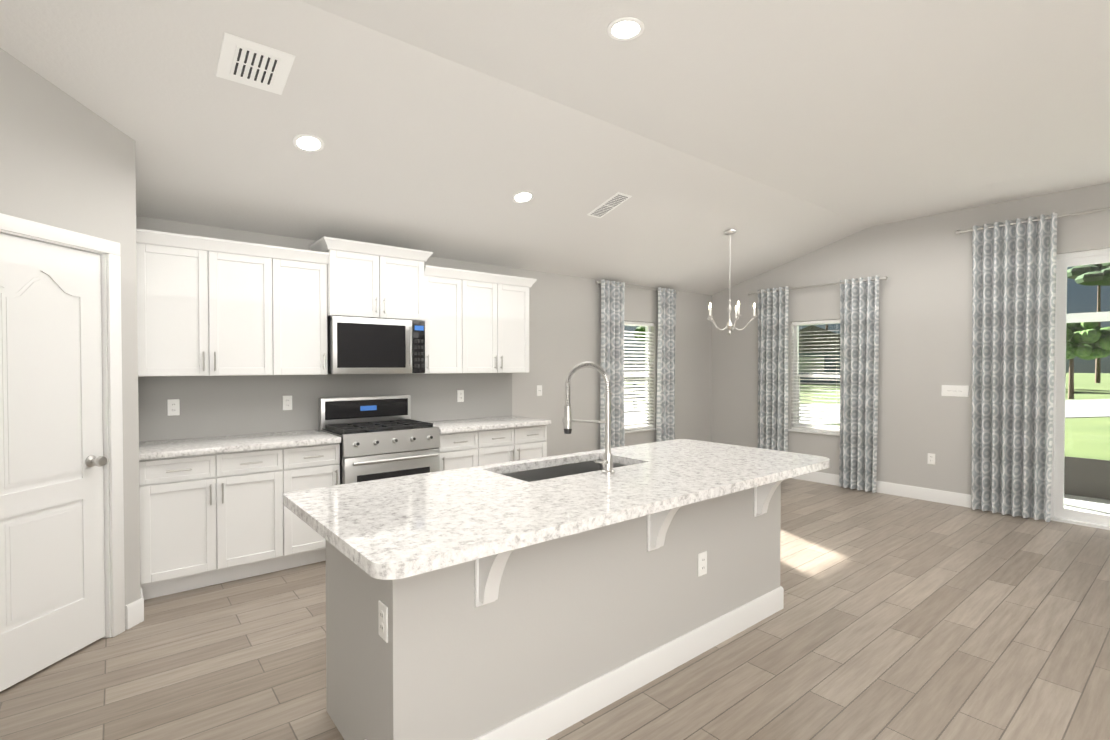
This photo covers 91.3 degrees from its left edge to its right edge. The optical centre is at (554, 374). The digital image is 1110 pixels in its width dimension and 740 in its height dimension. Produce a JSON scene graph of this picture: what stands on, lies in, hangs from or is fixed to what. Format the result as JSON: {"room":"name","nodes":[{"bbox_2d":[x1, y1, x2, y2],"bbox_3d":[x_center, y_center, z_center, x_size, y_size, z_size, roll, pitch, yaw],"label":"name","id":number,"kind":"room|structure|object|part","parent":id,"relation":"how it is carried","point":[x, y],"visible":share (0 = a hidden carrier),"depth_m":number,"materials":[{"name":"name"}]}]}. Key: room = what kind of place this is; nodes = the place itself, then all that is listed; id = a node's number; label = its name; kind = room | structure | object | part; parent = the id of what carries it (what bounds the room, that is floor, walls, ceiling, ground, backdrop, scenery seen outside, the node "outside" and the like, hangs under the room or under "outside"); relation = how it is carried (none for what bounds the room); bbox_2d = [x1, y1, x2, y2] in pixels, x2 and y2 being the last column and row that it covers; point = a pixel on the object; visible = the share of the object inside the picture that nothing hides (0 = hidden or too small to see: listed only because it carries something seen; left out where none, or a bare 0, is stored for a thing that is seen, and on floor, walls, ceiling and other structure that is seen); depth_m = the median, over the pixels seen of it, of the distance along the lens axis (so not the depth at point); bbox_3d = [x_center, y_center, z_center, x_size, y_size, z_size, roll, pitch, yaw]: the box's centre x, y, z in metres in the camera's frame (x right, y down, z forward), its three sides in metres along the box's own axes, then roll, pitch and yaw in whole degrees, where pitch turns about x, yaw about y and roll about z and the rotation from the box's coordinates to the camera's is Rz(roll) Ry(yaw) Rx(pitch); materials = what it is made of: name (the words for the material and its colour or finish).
{"room":"kitchen","nodes":[
{"label":"kitchen","id":0,"kind":"room"},
{"bbox_2d":[0,478,1109,739],"bbox_3d":[1.850,1.452,2.454,7.830,0.100,8.220,-1,1,-39],"label":"floor","id":1,"kind":"structure","parent":0,"point":[902,618],"depth_m":2.69,"materials":[{"name":"brown wood"}]},
{"bbox_2d":[139,443,339,599],"bbox_3d":[-2.208,0.941,3.834,1.175,0.879,0.636,-1,1,-39],"label":"base cabinet","id":2,"kind":"object","parent":1,"relation":"on","point":[210,519],"visible":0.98,"depth_m":3.54,"materials":[{"name":"white wood"}]},
{"bbox_2d":[139,415,550,459],"bbox_3d":[-1.450,0.471,4.440,3.127,0.040,0.640,-1,1,-39],"label":"countertop","id":3,"kind":"structure","parent":2,"relation":"on","point":[158,449],"depth_m":3.82,"materials":[{"name":"white stone"}]},
{"bbox_2d":[319,395,439,484],"bbox_3d":[-1.411,0.784,4.404,0.766,1.175,0.692,-1,1,-39],"label":"steel gas range","id":4,"kind":"object","parent":1,"relation":"on","point":[383,437],"visible":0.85,"depth_m":4.29,"materials":[{"name":"grey metal"}]},
{"bbox_2d":[439,425,546,470],"bbox_3d":[-0.696,0.922,5.063,1.140,0.879,0.636,-1,1,-39],"label":"base cabinet","id":5,"kind":"object","parent":1,"relation":"on","point":[458,450],"visible":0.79,"depth_m":4.81,"materials":[{"name":"white wood"}]},
{"bbox_2d":[326,480,783,739],"bbox_3d":[0.249,0.954,2.665,2.408,0.889,0.952,-1,1,-39],"label":"kitchen island","id":6,"kind":"object","parent":1,"relation":"on","point":[545,640],"visible":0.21,"depth_m":2.13,"materials":[{"name":"grey paint"}]},
{"bbox_2d":[283,439,829,579],"bbox_3d":[0.228,0.490,2.584,2.575,0.040,1.050,-1,1,-39],"label":"island countertop","id":7,"kind":"structure","parent":6,"relation":"on","point":[400,527],"depth_m":2.07,"materials":[{"name":"white stone"}]},
{"bbox_2d":[502,459,627,481],"bbox_3d":[0.073,0.628,2.782,0.824,0.241,0.414,-1,1,-39],"label":"undermount sink","id":8,"kind":"object","parent":7,"relation":"in","point":[555,471],"visible":0.02,"depth_m":2.99,"materials":[{"name":"silver metal"}]},
{"bbox_2d":[562,362,614,473],"bbox_3d":[0.163,0.205,2.619,0.161,0.529,0.271,-1,1,-39],"label":"pull-down faucet","id":9,"kind":"object","parent":7,"relation":"on","point":[606,462],"visible":1,"depth_m":2.58,"materials":[{"name":"silver metal"}]},
{"bbox_2d":[0,0,1109,628],"bbox_3d":[1.850,-0.174,2.429,7.830,3.152,8.220,-1,1,-39],"label":"wall","id":10,"kind":"structure","parent":0,"point":[820,142],"depth_m":3.63,"materials":[{"name":"grey paint"}]},
{"bbox_2d":[0,233,106,691],"bbox_3d":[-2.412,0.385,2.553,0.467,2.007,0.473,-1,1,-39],"label":"pantry door","id":11,"kind":"structure","parent":10,"relation":"in","point":[53,460],"depth_m":2.58,"materials":[{"name":"white wood"}]},
{"bbox_2d":[0,213,124,637],"bbox_3d":[-2.437,0.351,2.558,0.136,2.098,0.760,0,1,6],"label":"door frame","id":12,"kind":"structure","parent":10,"relation":"attached to","point":[108,251],"depth_m":2.87,"materials":[{"name":"white wood"}]},
{"bbox_2d":[137,588,143,622],"bbox_3d":[-2.364,1.327,3.107,0.014,0.130,0.269,-1,1,-39],"label":"baseboard","id":13,"kind":"structure","parent":10,"relation":"attached to","point":[140,602],"depth_m":3.05,"materials":[{"name":"white wood"}]},
{"bbox_2d":[167,399,179,415],"bbox_3d":[-2.694,0.236,3.833,0.070,0.115,0.008,-1,1,-39],"label":"outlet","id":14,"kind":"object","parent":10,"relation":"attached to","point":[173,407],"depth_m":3.83,"materials":[{"name":"white plastic"}]},
{"bbox_2d":[136,228,328,376],"bbox_3d":[-2.292,-0.456,3.915,1.175,0.930,0.370,-1,1,-39],"label":"upper cabinet","id":15,"kind":"object","parent":10,"relation":"attached to","point":[206,306],"visible":0.92,"depth_m":3.77,"materials":[{"name":"white wood"}]},
{"bbox_2d":[215,32,295,94],"bbox_3d":[-1.470,-1.510,2.660,0.300,0.082,0.290,-1,1,-39],"label":"air vent","id":16,"kind":"object","parent":10,"relation":"in","point":[252,64],"depth_m":2.64,"materials":[{"name":"white metal"}]},
{"bbox_2d":[282,395,291,409],"bbox_3d":[-2.120,0.228,4.300,0.070,0.115,0.008,-1,1,-39],"label":"outlet","id":17,"kind":"object","parent":10,"relation":"attached to","point":[287,400],"depth_m":4.30,"materials":[{"name":"white plastic"}]},
{"bbox_2d":[292,134,323,151],"bbox_3d":[-1.484,-1.390,3.269,0.170,0.051,0.175,1,1,45],"label":"recessed light","id":18,"kind":"object","parent":10,"relation":"in","point":[303,142],"depth_m":3.26,"materials":[{"name":"white plastic"}]},
{"bbox_2d":[309,236,432,320],"bbox_3d":[-1.518,-0.748,4.515,0.887,0.585,0.410,-1,1,-39],"label":"upper cabinet","id":19,"kind":"object","parent":10,"relation":"attached to","point":[368,280],"visible":0.98,"depth_m":4.36,"materials":[{"name":"white wood"}]},
{"bbox_2d":[327,316,424,373],"bbox_3d":[-1.508,-0.227,4.507,0.758,0.449,0.446,-1,1,-39],"label":"microwave","id":20,"kind":"object","parent":19,"relation":"attached to","point":[358,345],"visible":1,"depth_m":4.33,"materials":[{"name":"silver metal"}]},
{"bbox_2d":[457,390,463,401],"bbox_3d":[-0.917,0.213,5.277,0.070,0.115,0.008,-1,1,-39],"label":"outlet","id":21,"kind":"object","parent":10,"relation":"attached to","point":[460,393],"depth_m":5.27,"materials":[{"name":"white plastic"}]},
{"bbox_2d":[424,265,536,373],"bbox_3d":[-0.760,-0.475,5.160,1.190,0.930,0.370,-1,1,-39],"label":"upper cabinet","id":22,"kind":"object","parent":10,"relation":"attached to","point":[476,322],"visible":0.96,"depth_m":5.01,"materials":[{"name":"white wood"}]},
{"bbox_2d":[512,191,533,202],"bbox_3d":[-0.253,-1.399,4.296,0.170,0.051,0.175,1,1,45],"label":"recessed light","id":23,"kind":"object","parent":10,"relation":"in","point":[523,196],"depth_m":4.29,"materials":[{"name":"white plastic"}]},
{"bbox_2d":[537,385,541,395],"bbox_3d":[-0.167,0.179,5.892,0.070,0.115,0.010,-1,1,-39],"label":"outlet","id":24,"kind":"object","parent":10,"relation":"attached to","point":[539,387],"depth_m":5.89,"materials":[{"name":"white plastic"}]},
{"bbox_2d":[587,192,631,217],"bbox_3d":[0.464,-1.449,4.669,0.170,0.109,0.386,-1,1,-39],"label":"air vent","id":25,"kind":"object","parent":10,"relation":"in","point":[617,199],"depth_m":4.65,"materials":[{"name":"white metal"}]},
{"bbox_2d":[607,17,643,40],"bbox_3d":[0.334,-1.629,2.567,0.175,0.007,0.175,1,1,45],"label":"recessed light","id":26,"kind":"object","parent":10,"relation":"in","point":[625,28],"depth_m":2.56,"materials":[{"name":"white plastic"}]},
{"bbox_2d":[595,280,677,294],"bbox_3d":[1.036,-1.075,6.786,1.498,0.048,0.107,-1,1,-39],"label":"curtain rod","id":27,"kind":"object","parent":10,"relation":"attached to","point":[598,282],"visible":0.73,"depth_m":6.69,"materials":[{"name":"silver metal"}]},
{"bbox_2d":[600,279,624,449],"bbox_3d":[0.674,0.111,6.473,0.360,2.433,0.115,-1,1,-39],"label":"window curtain","id":28,"kind":"object","parent":27,"relation":"hanging from","point":[612,327],"depth_m":6.46,"materials":[{"name":"grey fabric"}]},
{"bbox_3d":[0.674,0.111,6.473,0.360,2.433,0.115,-1,1,-39],"label":"panel","id":29,"kind":"part","parent":28,"relation":"part of","materials":[{"name":"grey fabric"}]},
{"bbox_2d":[656,287,675,441],"bbox_3d":[1.450,0.102,7.105,0.340,2.433,0.113,-1,1,-39],"label":"window curtain","id":30,"kind":"object","parent":27,"relation":"hanging from","point":[665,421],"depth_m":7.07,"materials":[{"name":"grey fabric"}]},
{"bbox_3d":[1.450,0.102,7.104,0.340,2.433,0.113,-1,1,-39],"label":"panel","id":31,"kind":"part","parent":30,"relation":"part of","materials":[{"name":"grey fabric"}]},
{"bbox_2d":[624,325,655,432],"bbox_3d":[1.013,0.033,6.927,0.720,1.400,0.160,-1,1,-39],"label":"window","id":32,"kind":"structure","parent":10,"relation":"in","point":[647,328],"depth_m":7.11,"materials":[{"name":"white plastic"}]},
{"bbox_3d":[0.979,0.022,6.969,0.590,1.290,0.004,-1,1,-39],"label":"glass","id":33,"kind":"part","parent":32,"relation":"part of","materials":[{"name":"clear glass"}]},
{"bbox_2d":[624,321,653,430],"bbox_3d":[1.024,0.021,6.913,0.656,1.368,0.055,-1,1,-39],"label":"window blind","id":34,"kind":"object","parent":32,"relation":"attached to","point":[628,403],"visible":0.69,"depth_m":6.94,"materials":[{"name":"white plastic"}]},
{"bbox_2d":[707,229,756,334],"bbox_3d":[1.814,-0.960,5.690,0.520,1.103,0.498,-1,1,-39],"label":"chandelier","id":35,"kind":"object","parent":10,"relation":"hanging from","point":[729,324],"visible":1,"depth_m":5.65,"materials":[{"name":"silver metal"}]},
{"bbox_2d":[788,323,839,435],"bbox_3d":[3.275,0.036,6.736,0.160,1.400,0.720,-1,1,-39],"label":"window","id":36,"kind":"structure","parent":10,"relation":"in","point":[796,356],"depth_m":6.89,"materials":[{"name":"white plastic"}]},
{"bbox_2d":[791,319,839,432],"bbox_3d":[3.262,0.024,6.725,0.055,1.368,0.656,-1,1,-39],"label":"window blind","id":37,"kind":"object","parent":36,"relation":"attached to","point":[836,369],"visible":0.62,"depth_m":6.73,"materials":[{"name":"white plastic"}]},
{"bbox_2d":[747,276,886,294],"bbox_3d":[3.161,-1.073,6.684,0.107,0.048,1.708,-1,1,-39],"label":"curtain rod","id":38,"kind":"object","parent":10,"relation":"attached to","point":[882,278],"visible":0.88,"depth_m":6.58,"materials":[{"name":"silver metal"}]},
{"bbox_2d":[758,286,788,451],"bbox_3d":[2.833,0.102,7.060,0.111,2.433,0.420,-1,1,-39],"label":"window curtain","id":39,"kind":"object","parent":38,"relation":"hanging from","point":[772,306],"depth_m":7.04,"materials":[{"name":"grey fabric"}]},
{"bbox_3d":[2.833,0.102,7.060,0.112,2.433,0.420,-1,1,-39],"label":"panel","id":40,"kind":"part","parent":39,"relation":"part of","materials":[{"name":"grey fabric"}]},
{"bbox_2d":[839,275,878,492],"bbox_3d":[3.495,0.115,6.246,0.116,2.433,0.420,-1,1,-39],"label":"window curtain","id":41,"kind":"object","parent":38,"relation":"hanging from","point":[859,332],"depth_m":6.23,"materials":[{"name":"grey fabric"}]},
{"bbox_3d":[3.495,0.115,6.246,0.116,2.433,0.420,-1,1,-39],"label":"panel","id":42,"kind":"part","parent":41,"relation":"part of","materials":[{"name":"grey fabric"}]},
{"bbox_2d":[792,471,1032,517],"bbox_3d":[3.401,1.275,6.503,0.014,0.130,3.590,-1,1,-39],"label":"baseboard","id":43,"kind":"structure","parent":10,"relation":"attached to","point":[946,497],"depth_m":5.92,"materials":[{"name":"white wood"}]},
{"bbox_2d":[927,453,934,464],"bbox_3d":[3.998,0.901,5.765,0.008,0.115,0.070,-1,1,-39],"label":"outlet","id":44,"kind":"object","parent":10,"relation":"attached to","point":[931,457],"depth_m":5.76,"materials":[{"name":"white plastic"}]},
{"bbox_2d":[941,385,968,396],"bbox_3d":[4.125,0.173,5.596,0.010,0.115,0.232,-1,1,-39],"label":"light switch","id":45,"kind":"object","parent":10,"relation":"attached to","point":[947,390],"depth_m":5.59,"materials":[{"name":"white plastic"}]},
{"bbox_2d":[955,207,1109,521],"bbox_3d":[5.031,-0.046,4.373,0.141,2.813,3.018,-1,1,-39],"label":"door curtain","id":46,"kind":"object","parent":10,"relation":"hanging from","point":[1013,299],"visible":1,"depth_m":5.17,"materials":[{"name":"grey fabric"}]},
{"bbox_3d":[4.353,-0.059,5.188,0.116,2.813,0.640,-1,1,-39],"label":"panel","id":47,"kind":"part","parent":46,"relation":"part of","materials":[{"name":"grey fabric"}]},
{"bbox_3d":[5.044,-1.418,4.362,0.107,0.048,3.018,-1,1,-39],"label":"rod","id":48,"kind":"part","parent":46,"relation":"part of","materials":[{"name":"silver metal"}]},
{"bbox_2d":[1050,248,1109,529],"bbox_3d":[5.222,0.137,4.383,0.120,2.470,1.850,-1,1,-39],"label":"door","id":49,"kind":"structure","parent":10,"relation":"in","point":[1059,511],"depth_m":5.00,"materials":[{"name":"white plastic"}]},
{"bbox_3d":[5.239,0.142,4.397,0.039,2.240,1.630,-1,1,-39],"label":"glass","id":50,"kind":"part","parent":49,"relation":"part of","materials":[{"name":"clear glass"}]},
{"label":"outside","id":51,"kind":"structure","parent":0,"visible":0},
{"bbox_2d":[624,263,1109,514],"bbox_3d":[12.231,-7.004,48.193,240.000,16.202,220.000,-1,1,-39],"label":"scenery","id":52,"kind":"structure","parent":51,"point":[1084,389],"depth_m":23.01,"materials":[{"name":"green plant"}]}
]}

